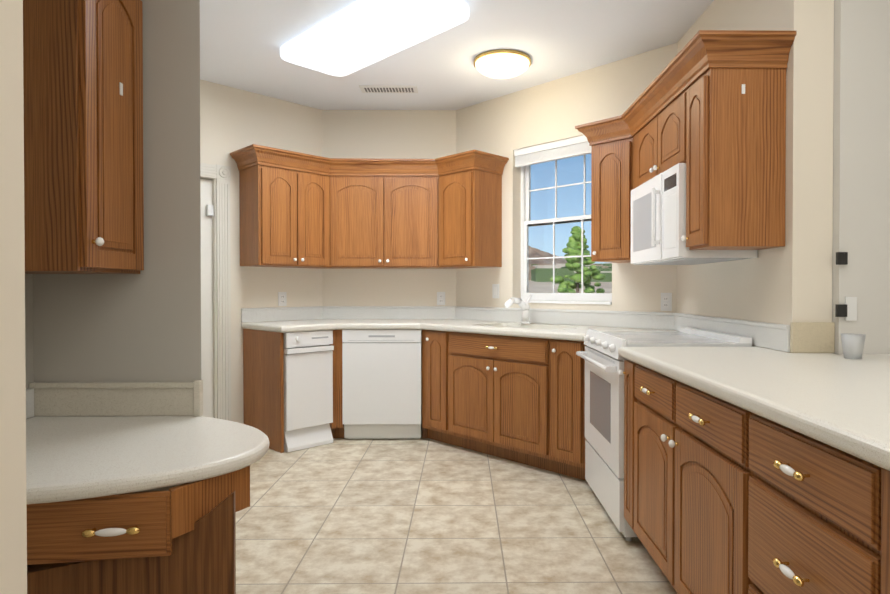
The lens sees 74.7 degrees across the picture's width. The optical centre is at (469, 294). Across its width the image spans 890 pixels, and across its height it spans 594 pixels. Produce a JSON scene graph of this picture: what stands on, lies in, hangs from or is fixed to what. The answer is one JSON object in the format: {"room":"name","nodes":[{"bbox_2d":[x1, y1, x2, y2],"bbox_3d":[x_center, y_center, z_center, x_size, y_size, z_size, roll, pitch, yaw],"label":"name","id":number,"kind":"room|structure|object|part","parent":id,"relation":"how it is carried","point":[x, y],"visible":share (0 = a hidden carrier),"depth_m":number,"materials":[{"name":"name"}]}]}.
{"room":"kitchen","nodes":[
{"label":"kitchen","id":0,"kind":"room"},
{"bbox_2d":[0,0,26,593],"bbox_3d":[-1.004,-0.197,0.320,1.354,2.720,0.200,0,1,-1],"label":"wall","id":1,"kind":"structure","parent":0,"point":[13,540],"depth_m":0.42,"materials":[{"name":"beige paint"}]},
{"bbox_2d":[25,274,33,418],"bbox_3d":[-1.611,-0.206,1.233,0.160,2.720,1.640,0,1,-1],"label":"wall","id":2,"kind":"structure","parent":0,"point":[29,328],"depth_m":2.04,"materials":[{"name":"grey paint"}]},
{"bbox_2d":[33,0,200,491],"bbox_3d":[-1.917,-0.214,2.110,1.930,2.720,0.120,0,1,-1],"label":"wall","id":3,"kind":"structure","parent":0,"point":[144,325],"depth_m":2.06,"materials":[{"name":"grey paint"}]},
{"bbox_2d":[23,0,143,273],"bbox_3d":[-1.309,-0.618,1.844,0.455,1.092,0.410,0,1,-1],"label":"upper cabinet","id":4,"kind":"object","parent":3,"relation":"attached to","point":[83,132],"visible":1,"depth_m":1.73,"materials":[{"name":"brown wood"}]},
{"bbox_2d":[26,380,203,465],"bbox_3d":[-1.237,0.366,1.766,0.596,0.124,0.587,0,1,-1],"label":"backsplash","id":5,"kind":"structure","parent":3,"relation":"attached to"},
{"bbox_2d":[200,79,322,423],"bbox_3d":[-2.094,-0.236,4.363,0.200,2.720,2.336,1,1,44],"label":"wall","id":6,"kind":"structure","parent":0,"point":[232,119],"depth_m":4.57,"materials":[{"name":"beige paint"}]},
{"bbox_2d":[200,179,212,417],"bbox_3d":[-2.235,0.127,4.164,0.040,1.986,0.776,1,1,44],"label":"door","id":7,"kind":"structure","parent":6,"relation":"in","point":[206,290],"depth_m":4.39,"materials":[{"name":"white paint"}]},
{"bbox_2d":[200,163,230,420],"bbox_3d":[-2.251,0.074,4.179,0.237,2.104,1.008,1,1,44],"label":"door frame","id":8,"kind":"structure","parent":6,"relation":"attached to","point":[218,210],"depth_m":4.42,"materials":[{"name":"beige paint"}]},
{"bbox_2d":[278,292,286,305],"bbox_3d":[-1.536,0.035,4.786,0.008,0.116,0.072,1,1,44],"label":"outlet","id":9,"kind":"object","parent":6,"relation":"attached to","point":[282,298],"visible":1,"depth_m":4.79,"materials":[{"name":"white plastic"}]},
{"bbox_2d":[322,110,455,305],"bbox_3d":[-0.717,-0.244,5.163,1.500,2.720,0.200,0,1,-1],"label":"wall","id":10,"kind":"structure","parent":0,"point":[405,134],"depth_m":5.06,"materials":[{"name":"beige paint"}]},
{"bbox_2d":[230,146,337,268],"bbox_3d":[-1.430,-0.658,4.678,0.716,0.868,0.743,0,1,-1],"label":"upper cabinet","id":11,"kind":"object","parent":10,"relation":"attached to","point":[288,200],"depth_m":4.47,"materials":[{"name":"brown wood"}]},
{"bbox_2d":[338,158,425,268],"bbox_3d":[-0.694,-0.660,4.868,1.159,0.868,0.379,0,1,-1],"label":"upper cabinet","id":12,"kind":"object","parent":10,"relation":"attached to","point":[382,202],"depth_m":4.72,"materials":[{"name":"brown wood"}]},
{"bbox_2d":[437,292,444,304],"bbox_3d":[-0.245,0.032,5.066,0.072,0.116,0.008,0,1,-1],"label":"outlet","id":13,"kind":"object","parent":10,"relation":"attached to","point":[440,298],"visible":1,"depth_m":5.07,"materials":[{"name":"white plastic"}]},
{"bbox_2d":[426,150,505,268],"bbox_3d":[-0.025,-0.659,4.766,0.573,0.868,0.598,0,1,-1],"label":"upper cabinet","id":14,"kind":"object","parent":10,"relation":"attached to","point":[464,189],"depth_m":4.60,"materials":[{"name":"brown wood"}]},
{"bbox_2d":[236,432,677,593],"bbox_3d":[0.176,1.181,1.522,6.300,0.060,7.750,0,1,-1],"label":"floor","id":15,"kind":"structure","parent":0,"point":[421,515],"depth_m":2.83,"materials":[{"name":"tile"}]},
{"bbox_2d":[26,380,268,593],"bbox_3d":[-1.061,0.728,1.658,0.947,0.845,0.818,0,1,-1],"label":"base cabinet","id":16,"kind":"object","parent":15,"relation":"on","point":[99,455],"visible":0.96,"depth_m":1.47,"materials":[{"name":"brown wood"}]},
{"bbox_3d":[-1.123,0.556,1.335,0.810,0.155,0.054,0,1,-9],"label":"drawer","id":17,"kind":"part","parent":16,"relation":"part of","materials":[{"name":"brown wood"}]},
{"bbox_3d":[-1.072,0.812,1.583,0.924,0.678,0.445,0,1,-9],"label":"panel","id":18,"kind":"part","parent":16,"relation":"part of","materials":[{"name":"brown wood"}]},
{"bbox_2d":[26,416,268,514],"bbox_3d":[-1.061,0.450,1.655,0.947,0.040,0.818,0,1,-1],"label":"countertop","id":19,"kind":"structure","parent":16,"relation":"on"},
{"bbox_2d":[243,329,283,452],"bbox_3d":[-1.547,0.695,4.357,0.438,0.858,0.439,0,1,-1],"label":"base cabinet","id":20,"kind":"object","parent":15,"relation":"on","point":[263,351],"depth_m":4.30,"materials":[{"name":"brown wood"}]},
{"bbox_2d":[284,330,333,451],"bbox_3d":[-1.363,0.693,4.471,0.586,0.852,0.380,1,1,44],"label":"trash compactor","id":21,"kind":"object","parent":15,"relation":"on","point":[308,387],"visible":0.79,"depth_m":4.27,"materials":[{"name":"white plastic"}]},
{"bbox_2d":[329,330,338,438],"bbox_3d":[-1.250,0.691,4.751,0.451,0.858,0.627,0,1,-1],"label":"base cabinet","id":22,"kind":"object","parent":15,"relation":"on","point":[334,426],"depth_m":4.47,"materials":[{"name":"brown wood"}]},
{"bbox_2d":[339,330,343,437],"bbox_3d":[-1.124,0.691,4.767,0.295,0.858,0.598,0,1,-1],"label":"base cabinet","id":23,"kind":"object","parent":15,"relation":"on","point":[341,426],"depth_m":4.47,"materials":[{"name":"brown wood"}]},
{"bbox_2d":[342,329,422,438],"bbox_3d":[-0.671,0.690,4.727,0.600,0.852,0.572,0,1,-1],"label":"dishwasher","id":24,"kind":"object","parent":15,"relation":"on","point":[381,383],"visible":0.85,"depth_m":4.45,"materials":[{"name":"white plastic"}]},
{"bbox_2d":[422,330,586,480],"bbox_3d":[0.474,0.696,4.256,1.656,0.858,1.656,0,1,-1],"label":"base cabinet","id":25,"kind":"object","parent":15,"relation":"on","point":[513,398],"depth_m":3.86,"materials":[{"name":"brown wood"}]},
{"bbox_3d":[0.160,0.356,3.931,0.885,0.145,0.054,1,1,44],"label":"drawer","id":26,"kind":"part","parent":25,"relation":"part of","materials":[{"name":"brown wood"}]},
{"bbox_2d":[241,306,889,470],"bbox_3d":[0.428,0.196,2.610,4.370,0.172,4.938,0,1,-1],"label":"countertop","id":27,"kind":"structure","parent":25,"relation":"on","point":[812,385],"depth_m":2.29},
{"bbox_2d":[504,294,531,323],"bbox_3d":[0.362,0.107,4.317,0.080,0.220,0.290,1,1,44],"label":"faucet","id":28,"kind":"object","parent":27,"relation":"on","point":[523,305],"visible":1,"depth_m":4.35,"materials":[{"name":"white metal"}]},
{"bbox_2d":[841,333,865,358],"bbox_3d":[1.438,0.193,2.182,0.080,0.091,0.080,0,1,-1],"label":"cup","id":29,"kind":"object","parent":27,"relation":"on","point":[853,345],"visible":1,"depth_m":2.16,"materials":[{"name":"white plastic"}]},
{"bbox_2d":[619,360,626,520],"bbox_3d":[1.012,0.712,2.553,0.619,0.858,0.215,0,1,-1],"label":"base cabinet","id":30,"kind":"object","parent":15,"relation":"on","point":[621,372],"depth_m":2.62,"materials":[{"name":"brown wood"}]},
{"bbox_2d":[576,327,751,540],"bbox_3d":[0.956,0.664,3.041,0.668,0.945,0.752,0,1,-1],"label":"range","id":31,"kind":"object","parent":15,"relation":"on","point":[604,424],"visible":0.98,"depth_m":2.89,"materials":[{"name":"white metal"}]},
{"bbox_2d":[627,360,726,593],"bbox_3d":[1.018,0.717,2.035,0.619,0.858,1.036,0,1,-1],"label":"base cabinet","id":32,"kind":"object","parent":15,"relation":"on","point":[721,496],"depth_m":1.98,"materials":[{"name":"brown wood"}]},
{"bbox_2d":[723,402,862,593],"bbox_3d":[1.026,0.725,1.307,0.619,0.858,0.545,0,1,-1],"label":"base cabinet","id":33,"kind":"object","parent":15,"relation":"on","point":[795,499],"depth_m":1.31,"materials":[{"name":"brown wood"}]},
{"bbox_2d":[863,460,889,593],"bbox_3d":[1.034,0.731,0.644,0.619,0.858,0.782,0,1,-1],"label":"base cabinet","id":34,"kind":"object","parent":15,"relation":"on","point":[876,479],"depth_m":1.04,"materials":[{"name":"brown wood"}]},
{"bbox_2d":[200,0,713,109],"bbox_3d":[0.176,-1.608,1.495,6.300,0.080,7.750,0,1,-1],"label":"ceiling","id":35,"kind":"structure","parent":0,"point":[242,42],"depth_m":3.73,"materials":[{"name":"white paint"}]},
{"bbox_2d":[280,0,468,76],"bbox_3d":[-0.607,-1.550,3.467,1.300,0.074,0.490,1,1,44],"label":"ceiling light fixture","id":36,"kind":"object","parent":35,"relation":"attached to","point":[356,36],"visible":0.98,"depth_m":3.37,"materials":[{"name":"white plastic"}]},
{"bbox_2d":[359,85,417,92],"bbox_3d":[-0.622,-1.591,4.511,0.440,0.011,0.150,0,1,-1],"label":"ceiling vent","id":37,"kind":"object","parent":35,"relation":"in","point":[386,89],"visible":0.98,"depth_m":4.50,"materials":[{"name":"white plastic"}]},
{"bbox_2d":[473,49,530,78],"bbox_3d":[0.224,-1.570,3.961,0.392,0.148,0.392,0,1,-1],"label":"dome light","id":38,"kind":"object","parent":35,"relation":"attached to","point":[503,63],"visible":0.98,"depth_m":3.85,"materials":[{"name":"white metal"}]},
{"bbox_2d":[456,42,677,330],"bbox_3d":[0.667,-0.237,4.445,2.194,2.720,0.200,1,1,44],"label":"wall","id":39,"kind":"structure","parent":0,"point":[540,114],"depth_m":4.37,"materials":[{"name":"beige paint"}]},
{"bbox_2d":[492,284,498,297],"bbox_3d":[0.215,-0.030,4.743,0.072,0.116,0.008,1,1,44],"label":"light switch","id":40,"kind":"object","parent":39,"relation":"attached to","point":[495,290],"visible":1,"depth_m":4.74,"materials":[{"name":"white plastic"}]},
{"bbox_2d":[241,306,834,352],"bbox_3d":[-0.147,0.161,3.713,3.244,0.124,2.718,0,1,-1],"label":"backsplash","id":41,"kind":"structure","parent":39,"relation":"attached to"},
{"bbox_2d":[521,154,611,304],"bbox_3d":[0.714,-0.542,4.361,0.890,1.209,0.172,1,1,44],"label":"window","id":42,"kind":"structure","parent":39,"relation":"in","point":[559,265],"depth_m":4.45,"materials":[{"name":"clear glass"}]},
{"bbox_2d":[514,135,590,166],"bbox_3d":[0.686,-1.079,4.328,0.878,0.130,0.046,1,1,44],"label":"window blind","id":43,"kind":"object","parent":42,"relation":"attached to","point":[561,149],"visible":0.69,"depth_m":4.36,"materials":[{"name":"white"}]},
{"bbox_2d":[582,115,630,262],"bbox_3d":[1.046,-0.649,3.750,0.524,0.868,0.436,0,1,-1],"label":"upper cabinet","id":44,"kind":"object","parent":39,"relation":"attached to","point":[604,137],"depth_m":3.64,"materials":[{"name":"brown wood"}]},
{"bbox_2d":[622,106,681,261],"bbox_3d":[1.122,-0.647,3.540,0.377,0.868,0.259,0,1,-1],"label":"upper cabinet","id":45,"kind":"object","parent":39,"relation":"attached to","point":[628,116],"depth_m":3.54,"materials":[{"name":"brown wood"}]},
{"bbox_2d":[661,293,671,310],"bbox_3d":[1.258,0.045,3.723,0.072,0.116,0.008,1,1,44],"label":"outlet","id":46,"kind":"object","parent":39,"relation":"attached to","point":[666,301],"visible":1,"depth_m":3.72,"materials":[{"name":"white plastic"}]},
{"bbox_2d":[677,0,833,352],"bbox_3d":[1.399,-0.224,3.143,0.165,2.720,1.510,0,1,-1],"label":"wall","id":47,"kind":"structure","parent":0,"point":[789,282],"depth_m":2.39,"materials":[{"name":"beige paint"}]},
{"bbox_2d":[634,58,681,188],"bbox_3d":[1.147,-0.842,3.029,0.339,0.468,0.760,0,1,-1],"label":"upper cabinet","id":48,"kind":"object","parent":47,"relation":"attached to","point":[658,118],"depth_m":2.98,"materials":[{"name":"brown wood"}]},
{"bbox_3d":[-0.259,-1.018,3.538,3.138,0.124,2.401,0,1,-1],"label":"crown","id":49,"kind":"part","parent":48,"relation":"part of","materials":[{"name":"brown wood"}]},
{"bbox_2d":[631,163,757,264],"bbox_3d":[1.112,-0.387,3.033,0.405,0.436,0.752,0,1,-1],"label":"microwave","id":50,"kind":"object","parent":48,"relation":"attached to","point":[658,217],"visible":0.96,"depth_m":2.86,"materials":[{"name":"white plastic"}]},
{"bbox_2d":[682,34,793,249],"bbox_3d":[1.153,-0.637,2.541,0.338,0.868,0.220,0,1,-1],"label":"upper cabinet","id":51,"kind":"object","parent":47,"relation":"attached to","point":[708,107],"depth_m":2.43,"materials":[{"name":"brown wood"}]},
{"bbox_2d":[832,0,889,353],"bbox_3d":[2.404,-0.217,2.419,1.823,2.720,0.120,0,1,-1],"label":"wall","id":52,"kind":"structure","parent":0,"point":[861,162],"depth_m":2.35,"materials":[{"name":"white paint"}]},
{"bbox_2d":[835,252,856,320],"bbox_3d":[1.520,-0.034,2.342,0.083,0.275,0.016,0,1,-1],"label":"hinge","id":53,"kind":"object","parent":52,"relation":"attached to","point":[847,310],"visible":0.91,"depth_m":2.34,"materials":[{"name":"black metal"}]}
]}

